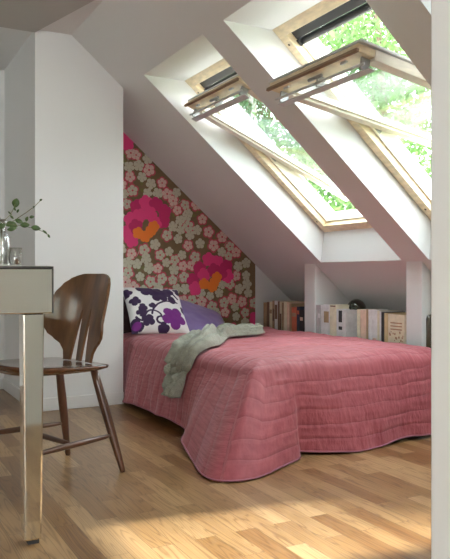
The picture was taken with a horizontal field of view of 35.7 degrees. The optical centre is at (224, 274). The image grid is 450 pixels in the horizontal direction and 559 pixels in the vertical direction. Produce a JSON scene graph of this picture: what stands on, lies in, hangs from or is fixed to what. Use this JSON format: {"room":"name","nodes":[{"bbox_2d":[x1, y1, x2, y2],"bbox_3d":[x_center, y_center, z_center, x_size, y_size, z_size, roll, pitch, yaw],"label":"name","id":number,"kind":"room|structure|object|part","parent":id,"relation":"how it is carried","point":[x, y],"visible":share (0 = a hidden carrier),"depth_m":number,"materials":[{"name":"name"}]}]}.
{"room":"attic bedroom","nodes":[
{"label":"attic bedroom","id":0,"kind":"room"},
{"bbox_2d":[0,70,3,377],"bbox_3d":[-2.569,-0.309,4.359,3.354,2.198,0.150,0,0,-28],"label":"wall","id":1,"kind":"structure","parent":0,"point":[1,71],"depth_m":4.82,"materials":[{"name":"white paint"}]},
{"bbox_2d":[0,378,2,388],"bbox_3d":[-2.772,0.752,4.160,2.808,0.075,0.012,0,0,-28],"label":"baseboard","id":2,"kind":"structure","parent":1,"relation":"attached to","point":[1,379],"depth_m":4.81,"materials":[{"name":"white paint"}]},
{"bbox_2d":[0,0,102,69],"bbox_3d":[-0.834,-1.524,0.593,3.184,0.270,8.530,0,0,-28],"label":"ceiling","id":3,"kind":"structure","parent":0,"point":[25,15],"depth_m":3.81,"materials":[{"name":"grey paint"}]},
{"bbox_2d":[4,30,122,397],"bbox_3d":[-1.072,-0.309,4.548,0.532,2.198,0.921,0,0,-28],"label":"wall","id":4,"kind":"structure","parent":0,"point":[63,111],"depth_m":4.16,"materials":[{"name":"white paint"}]},
{"bbox_2d":[3,378,19,400],"bbox_3d":[-1.312,0.752,4.420,0.012,0.075,0.920,0,0,-28],"label":"baseboard","id":5,"kind":"structure","parent":4,"relation":"attached to","point":[13,390],"depth_m":4.55,"materials":[{"name":"white paint"}]},
{"bbox_2d":[43,392,123,410],"bbox_3d":[-0.858,0.752,4.133,0.544,0.075,0.012,0,0,-28],"label":"baseboard","id":6,"kind":"structure","parent":4,"relation":"attached to","point":[115,398],"depth_m":4.13,"materials":[{"name":"white paint"}]},
{"bbox_2d":[123,132,289,326],"bbox_3d":[-0.143,-0.172,5.175,1.695,1.924,0.155,0,0,-28],"label":"wall","id":7,"kind":"structure","parent":0,"point":[169,242],"depth_m":5.00,"materials":[{"name":"multicoloured paper"}]},
{"bbox_2d":[0,389,430,558],"bbox_3d":[0.145,0.890,1.113,5.400,0.200,8.530,0,0,-28],"label":"floor","id":8,"kind":"structure","parent":0,"point":[375,503],"depth_m":2.43,"materials":[{"name":"brown wood"}]},
{"bbox_2d":[0,266,53,544],"bbox_3d":[-1.382,0.383,2.187,1.417,0.814,1.105,0,0,-28],"label":"table","id":9,"kind":"object","parent":8,"relation":"on","point":[25,291],"visible":1,"depth_m":2.03,"materials":[{"name":"grey metal"}]},
{"bbox_2d":[0,219,9,265],"bbox_3d":[-0.680,-0.097,2.130,0.050,0.143,0.050,0,0,-5],"label":"glass vase","id":10,"kind":"object","parent":9,"relation":"on","point":[6,259],"visible":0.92,"depth_m":2.12,"materials":[{"name":"clear glass"}]},
{"bbox_2d":[0,198,49,261],"bbox_3d":[-0.632,-0.136,2.142,0.179,0.200,0.071,0,0,-28],"label":"leafy branch","id":11,"kind":"object","parent":10,"relation":"in","point":[12,225],"visible":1,"depth_m":2.14,"materials":[{"name":"green plant"}]},
{"bbox_3d":[-0.611,-0.097,2.138,0.142,0.120,0.013,0,0,-11],"label":"stem","id":12,"kind":"part","parent":11,"relation":"part of","materials":[{"name":"green"}]},
{"bbox_3d":[-0.571,0.446,2.064,0.062,0.665,0.062,0,0,-28],"label":"leg","id":13,"kind":"part","parent":9,"relation":"part of","materials":[{"name":"silver metal"}]},
{"bbox_2d":[0,274,124,472],"bbox_3d":[-0.699,0.395,2.772,0.522,0.796,0.494,0,0,45],"label":"chair","id":14,"kind":"object","parent":8,"relation":"on","point":[85,297],"visible":0.94,"depth_m":2.89,"materials":[{"name":"brown wood"}]},
{"bbox_3d":[-0.714,0.360,2.782,0.410,0.035,0.400,0,0,45],"label":"seat","id":15,"kind":"part","parent":14,"relation":"part of","materials":[{"name":"brown wood"}]},
{"bbox_3d":[-0.699,0.583,3.017,0.037,0.418,0.104,0,0,12],"label":"leg","id":16,"kind":"part","parent":14,"relation":"part of","materials":[{"name":"brown wood"}]},
{"bbox_3d":[-0.586,0.178,2.912,0.435,0.362,0.136,0,0,45],"label":"backrest","id":17,"kind":"part","parent":14,"relation":"part of","materials":[{"name":"brown wood"}]},
{"bbox_3d":[-0.470,0.582,2.803,0.145,0.421,0.036,0,0,6],"label":"leg","id":18,"kind":"part","parent":14,"relation":"part of","materials":[{"name":"brown wood"}]},
{"bbox_3d":[0.158,0.604,4.115,1.100,0.372,1.920,0,0,-28],"label":"bed","id":19,"kind":"object","parent":8,"relation":"on","visible":0},
{"bbox_2d":[122,327,430,481],"bbox_3d":[0.082,0.572,3.923,1.424,0.436,2.235,0,0,-28],"label":"bedspread","id":20,"kind":"object","parent":19,"relation":"on","point":[247,408],"visible":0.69,"depth_m":3.18,"materials":[{"name":"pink fabric"}]},
{"bbox_2d":[123,295,130,333],"bbox_3d":[-0.627,0.270,4.717,0.340,0.285,0.140,0,0,-28],"label":"cushion","id":21,"kind":"object","parent":20,"relation":"on","point":[126,322],"visible":0.09,"depth_m":4.64,"materials":[{"name":"black fabric"}]},
{"bbox_2d":[123,287,189,333],"bbox_3d":[-0.453,0.240,4.572,0.413,0.307,0.286,0,0,-25],"label":"cushion","id":22,"kind":"object","parent":20,"relation":"on","point":[150,311],"visible":0.98,"depth_m":4.50,"materials":[{"name":"white fabric"}]},
{"bbox_2d":[180,299,223,330],"bbox_3d":[-0.244,0.325,4.807,0.683,0.412,0.344,0,0,-29],"label":"cushion","id":23,"kind":"object","parent":20,"relation":"on","point":[196,316],"visible":0.27,"depth_m":4.79,"materials":[{"name":"purple fabric"}]},
{"bbox_2d":[161,323,264,397],"bbox_3d":[-0.054,0.441,3.914,0.278,0.359,1.015,0,0,21],"label":"throw","id":24,"kind":"object","parent":20,"relation":"on","point":[180,358],"visible":1,"depth_m":3.56,"materials":[{"name":"grey fabric"}]},
{"bbox_2d":[72,0,430,311],"bbox_3d":[1.683,-0.520,1.931,2.516,2.548,8.530,0,0,-28],"label":"ceiling","id":25,"kind":"structure","parent":0,"point":[150,48],"depth_m":3.88,"materials":[{"name":"white paint"}]},
{"bbox_2d":[184,58,372,231],"bbox_3d":[0.441,-0.769,4.021,1.202,0.991,0.874,0,0,-28],"label":"window","id":26,"kind":"structure","parent":25,"relation":"attached to","point":[214,86],"depth_m":4.21,"materials":[{"name":"brown wood"}]},
{"bbox_3d":[0.043,-1.126,3.810,0.106,0.142,0.642,0,0,-28],"label":"head casing","id":27,"kind":"part","parent":26,"relation":"part of","materials":[{"name":"grey"}]},
{"bbox_3d":[-0.040,-0.965,3.765,0.088,0.060,0.612,0,0,-28],"label":"head rail","id":28,"kind":"part","parent":26,"relation":"part of","materials":[{"name":"brown wood"}]},
{"bbox_3d":[0.465,-0.719,4.034,1.083,0.489,0.612,0,0,-28],"label":"sash","id":29,"kind":"part","parent":26,"relation":"part of","materials":[{"name":"brown wood"}]},
{"bbox_2d":[266,0,430,219],"bbox_3d":[0.897,-0.769,3.161,1.274,0.991,0.888,0,0,-28],"label":"window","id":30,"kind":"structure","parent":25,"relation":"attached to","point":[322,68],"depth_m":3.17,"materials":[{"name":"brown wood"}]},
{"bbox_3d":[0.383,-0.837,2.888,0.088,0.044,0.626,0,0,-28],"label":"head rail","id":31,"kind":"part","parent":30,"relation":"part of","materials":[{"name":"brown wood"}]},
{"bbox_3d":[0.499,-1.126,2.950,0.106,0.142,0.656,0,0,-28],"label":"head casing","id":32,"kind":"part","parent":30,"relation":"part of","materials":[{"name":"grey"}]},
{"bbox_3d":[0.924,-0.728,3.176,1.150,0.238,0.626,0,0,-28],"label":"sash","id":33,"kind":"part","parent":30,"relation":"part of","materials":[{"name":"brown wood"}]},
{"bbox_2d":[431,0,449,558],"bbox_3d":[1.398,-0.309,1.298,2.612,2.197,0.120,0,0,-28],"label":"wall partition","id":34,"kind":"structure","parent":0,"point":[440,9],"depth_m":0.72,"materials":[{"name":"white paint"}]},
{"bbox_3d":[1.209,0.647,3.543,0.040,0.285,4.004,0,0,-28],"label":"wall","id":35,"kind":"structure","parent":0,"visible":0},
{"bbox_2d":[305,264,349,332],"bbox_3d":[0.766,0.208,4.778,0.457,0.554,0.120,0,0,-28],"label":"trim","id":36,"kind":"structure","parent":35,"relation":"attached to","point":[319,289],"depth_m":4.66,"materials":[{"name":"white paint"}]},
{"bbox_2d":[406,261,430,346],"bbox_3d":[1.228,0.208,3.908,0.457,0.554,0.120,0,0,-28],"label":"trim","id":37,"kind":"structure","parent":35,"relation":"attached to","point":[418,276],"depth_m":3.78,"materials":[{"name":"white paint"}]},
{"bbox_3d":[1.376,0.495,3.632,0.458,0.020,4.004,0,0,-28],"label":"trim","id":38,"kind":"structure","parent":35,"relation":"on","visible":0},
{"bbox_2d":[264,302,266,326],"bbox_3d":[0.370,0.347,5.229,0.165,0.275,0.043,0,0,-28],"label":"book","id":39,"kind":"object","parent":38,"relation":"on","point":[265,303],"visible":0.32,"depth_m":5.18,"materials":[{"name":"beige paper"}]},
{"bbox_2d":[267,302,268,326],"bbox_3d":[0.390,0.344,5.192,0.165,0.280,0.033,0,0,-28],"label":"book","id":40,"kind":"object","parent":38,"relation":"on","point":[267,302],"visible":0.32,"depth_m":5.15,"materials":[{"name":"beige paper"}]},
{"bbox_2d":[269,302,271,327],"bbox_3d":[0.408,0.343,5.158,0.166,0.283,0.038,0,0,-28],"label":"book","id":41,"kind":"object","parent":38,"relation":"on","point":[270,303],"visible":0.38,"depth_m":5.12,"materials":[{"name":"beige paper"}]},
{"bbox_2d":[272,300,283,328],"bbox_3d":[0.424,0.339,5.127,0.166,0.292,0.028,0,0,-28],"label":"book","id":42,"kind":"object","parent":38,"relation":"on","point":[273,302],"visible":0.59,"depth_m":5.09,"materials":[{"name":"beige paper"}]},
{"bbox_2d":[278,301,279,329],"bbox_3d":[0.458,0.340,5.064,0.165,0.290,0.020,0,0,-28],"label":"book","id":43,"kind":"object","parent":38,"relation":"on","point":[278,301],"visible":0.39,"depth_m":5.02,"materials":[{"name":"beige paper"}]},
{"bbox_2d":[280,301,285,329],"bbox_3d":[0.470,0.340,5.040,0.166,0.290,0.025,0,0,-28],"label":"book","id":44,"kind":"object","parent":38,"relation":"on","point":[281,302],"visible":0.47,"depth_m":5.00,"materials":[{"name":"beige paper"}]},
{"bbox_2d":[282,303,283,329],"bbox_3d":[0.483,0.343,5.016,0.165,0.283,0.022,0,0,-28],"label":"book","id":45,"kind":"object","parent":38,"relation":"on","point":[282,303],"visible":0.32,"depth_m":4.97,"materials":[{"name":"beige paper"}]},
{"bbox_2d":[275,300,296,329],"bbox_3d":[0.442,0.338,5.094,0.166,0.293,0.039,0,0,-28],"label":"book","id":46,"kind":"object","parent":38,"relation":"on","point":[276,302],"visible":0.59,"depth_m":5.05,"materials":[{"name":"beige paper"}]},
{"bbox_2d":[292,307,296,330],"bbox_3d":[0.558,0.357,4.891,0.181,0.255,0.061,0,0,-28],"label":"book","id":47,"kind":"object","parent":38,"relation":"on","point":[294,309],"visible":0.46,"depth_m":4.84,"materials":[{"name":"orange paper"}]},
{"bbox_2d":[284,301,304,329],"bbox_3d":[0.498,0.339,4.987,0.166,0.291,0.035,0,0,-28],"label":"book","id":48,"kind":"object","parent":38,"relation":"on","point":[285,303],"visible":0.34,"depth_m":4.95,"materials":[{"name":"beige paper"}]},
{"bbox_2d":[287,302,304,330],"bbox_3d":[0.516,0.341,4.955,0.165,0.288,0.030,0,0,-28],"label":"book","id":49,"kind":"object","parent":38,"relation":"on","point":[287,302],"visible":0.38,"depth_m":4.92,"materials":[{"name":"beige paper"}]},
{"bbox_2d":[289,303,304,330],"bbox_3d":[0.530,0.344,4.928,0.165,0.280,0.024,0,0,-28],"label":"book","id":50,"kind":"object","parent":38,"relation":"on","point":[291,305],"visible":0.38,"depth_m":4.90,"materials":[{"name":"beige paper"}]},
{"bbox_2d":[297,306,304,330],"bbox_3d":[0.581,0.353,4.847,0.181,0.262,0.031,0,0,-28],"label":"book","id":51,"kind":"object","parent":38,"relation":"on","point":[300,307],"visible":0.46,"depth_m":4.80,"materials":[{"name":"black paper"}]},
{"bbox_2d":[300,310,304,331],"bbox_3d":[0.600,0.364,4.812,0.181,0.240,0.042,0,0,-28],"label":"book","id":52,"kind":"object","parent":38,"relation":"on","point":[302,312],"visible":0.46,"depth_m":4.76,"materials":[{"name":"black paper"}]},
{"bbox_2d":[316,305,317,332],"bbox_3d":[0.674,0.344,4.653,0.160,0.282,0.019,0,0,-28],"label":"book","id":53,"kind":"object","parent":38,"relation":"on","point":[316,305],"visible":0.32,"depth_m":4.61,"materials":[{"name":"beige paper"}]},
{"bbox_2d":[318,305,320,333],"bbox_3d":[0.687,0.343,4.627,0.161,0.284,0.031,0,0,-28],"label":"book","id":54,"kind":"object","parent":38,"relation":"on","point":[319,306],"visible":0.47,"depth_m":4.58,"materials":[{"name":"beige paper"}]},
{"bbox_2d":[321,305,322,333],"bbox_3d":[0.702,0.343,4.598,0.160,0.283,0.023,0,0,-28],"label":"book","id":55,"kind":"object","parent":38,"relation":"on","point":[321,305],"visible":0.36,"depth_m":4.56,"materials":[{"name":"beige paper"}]},
{"bbox_2d":[323,304,333,334],"bbox_3d":[0.725,0.341,4.556,0.161,0.288,0.065,0,0,-28],"label":"book","id":56,"kind":"object","parent":38,"relation":"on","point":[326,307],"visible":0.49,"depth_m":4.52,"materials":[{"name":"beige paper"}]},
{"bbox_2d":[336,309,341,335],"bbox_3d":[0.748,0.352,4.438,0.090,0.265,0.015,0,0,-28],"label":"book","id":57,"kind":"object","parent":38,"relation":"on","point":[336,309],"visible":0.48,"depth_m":4.42,"materials":[{"name":"beige paper"}]},
{"bbox_2d":[330,304,348,335],"bbox_3d":[0.757,0.340,4.494,0.161,0.290,0.065,0,0,-28],"label":"book","id":58,"kind":"object","parent":38,"relation":"on","point":[334,307],"visible":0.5,"depth_m":4.46,"materials":[{"name":"beige paper"}]},
{"bbox_2d":[338,309,349,335],"bbox_3d":[0.763,0.353,4.409,0.091,0.262,0.044,0,0,-28],"label":"book","id":59,"kind":"object","parent":38,"relation":"on","point":[340,312],"visible":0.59,"depth_m":4.39,"materials":[{"name":"beige paper"}]},
{"bbox_2d":[343,310,356,336],"bbox_3d":[0.782,0.353,4.374,0.090,0.262,0.026,0,0,-28],"label":"book","id":60,"kind":"object","parent":38,"relation":"on","point":[349,316],"visible":0.62,"depth_m":4.36,"materials":[{"name":"beige paper"}]},
{"bbox_2d":[348,299,365,309],"bbox_3d":[0.847,0.322,4.505,0.124,0.325,0.124,0,0,-28],"label":"glass vase","id":61,"kind":"object","parent":38,"relation":"on","point":[354,304],"visible":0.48,"depth_m":4.46,"materials":[{"name":"black glass"}]},
{"bbox_2d":[357,309,361,337],"bbox_3d":[0.845,0.348,4.251,0.085,0.272,0.025,0,0,-28],"label":"book","id":62,"kind":"object","parent":38,"relation":"on","point":[358,310],"visible":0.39,"depth_m":4.23,"materials":[{"name":"beige paper"}]},
{"bbox_2d":[360,309,365,338],"bbox_3d":[0.865,0.348,4.212,0.085,0.272,0.049,0,0,-28],"label":"book","id":63,"kind":"object","parent":38,"relation":"on","point":[363,311],"visible":0.34,"depth_m":4.20,"materials":[{"name":"beige paper"}]},
{"bbox_2d":[366,309,367,338],"bbox_3d":[0.882,0.346,4.180,0.085,0.277,0.015,0,0,-28],"label":"book","id":64,"kind":"object","parent":38,"relation":"on","point":[366,309],"visible":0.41,"depth_m":4.16,"materials":[{"name":"beige paper"}]},
{"bbox_2d":[368,309,371,339],"bbox_3d":[0.895,0.346,4.156,0.085,0.276,0.030,0,0,-28],"label":"book","id":65,"kind":"object","parent":38,"relation":"on","point":[369,310],"visible":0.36,"depth_m":4.14,"materials":[{"name":"beige paper"}]},
{"bbox_2d":[372,309,387,339],"bbox_3d":[0.914,0.345,4.120,0.086,0.278,0.042,0,0,-28],"label":"book","id":66,"kind":"object","parent":38,"relation":"on","point":[374,311],"visible":0.38,"depth_m":4.10,"materials":[{"name":"beige paper"}]},
{"bbox_2d":[377,310,399,340],"bbox_3d":[0.963,0.348,4.109,0.160,0.272,0.016,0,0,-28],"label":"book","id":67,"kind":"object","parent":38,"relation":"on","point":[378,312],"visible":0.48,"depth_m":4.07,"materials":[{"name":"beige paper"}]},
{"bbox_2d":[380,311,397,340],"bbox_3d":[0.971,0.349,4.093,0.160,0.270,0.012,0,0,-28],"label":"book","id":68,"kind":"object","parent":38,"relation":"on","point":[380,311],"visible":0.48,"depth_m":4.05,"materials":[{"name":"beige paper"}]},
{"bbox_2d":[381,311,402,341],"bbox_3d":[0.981,0.351,4.075,0.160,0.266,0.022,0,0,-28],"label":"book","id":69,"kind":"object","parent":38,"relation":"on","point":[382,313],"visible":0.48,"depth_m":4.04,"materials":[{"name":"black paper"}]},
{"bbox_2d":[384,312,405,341],"bbox_3d":[0.994,0.353,4.051,0.160,0.262,0.025,0,0,-28],"label":"book","id":70,"kind":"object","parent":38,"relation":"on","point":[398,313],"visible":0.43,"depth_m":4.02,"materials":[{"name":"beige paper"}]},
{"bbox_2d":[388,314,405,343],"bbox_3d":[0.978,0.355,3.945,0.036,0.258,0.134,0,0,-28],"label":"book","id":71,"kind":"object","parent":38,"relation":"on","point":[396,323],"visible":0.58,"depth_m":3.93,"materials":[{"name":"beige paper"}]},
{"bbox_2d":[389,322,402,342],"bbox_3d":[0.963,0.368,3.936,0.001,0.193,0.119,0,0,-28],"label":"print","id":72,"kind":"object","parent":71,"relation":"attached to","point":[395,328],"depth_m":3.93},
{"bbox_2d":[426,314,430,347],"bbox_3d":[1.104,0.316,3.794,0.078,0.338,0.078,0,0,-28],"label":"bottle","id":73,"kind":"object","parent":38,"relation":"on","point":[428,319],"visible":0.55,"depth_m":3.76,"materials":[{"name":"ceramic"}]},
{"label":"outside","id":74,"kind":"structure","parent":0,"visible":0},
{"bbox_3d":[25.608,3.890,19.268,56.690,0.200,70.000,0,0,-28],"label":"lawn","id":75,"kind":"structure","parent":74,"visible":0},
{"bbox_2d":[233,97,331,204],"bbox_3d":[-0.328,-1.931,14.238,6.082,11.468,6.510,0,0,-37],"label":"tree","id":76,"kind":"object","parent":75,"relation":"on","point":[243,108],"visible":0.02,"depth_m":13.67,"materials":[{"name":"green plant"}]},
{"bbox_2d":[230,24,417,210],"bbox_3d":[0.624,-1.798,11.186,5.754,11.203,5.619,0,0,-28],"label":"tree","id":77,"kind":"object","parent":75,"relation":"on","point":[252,101],"visible":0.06,"depth_m":10.85,"materials":[{"name":"green plant"}]},
{"bbox_2d":[239,3,430,211],"bbox_3d":[2.347,-1.518,9.197,4.914,10.638,5.457,0,0,-1],"label":"tree","id":78,"kind":"object","parent":75,"relation":"on","point":[378,81],"visible":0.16,"depth_m":9.33,"materials":[{"name":"green plant"}]},
{"bbox_2d":[259,2,430,210],"bbox_3d":[2.987,-3.266,16.520,7.992,14.136,7.954,0,0,27],"label":"tree","id":79,"kind":"object","parent":75,"relation":"on","point":[365,14],"visible":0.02,"depth_m":15.79,"materials":[{"name":"green plant"}]}
]}

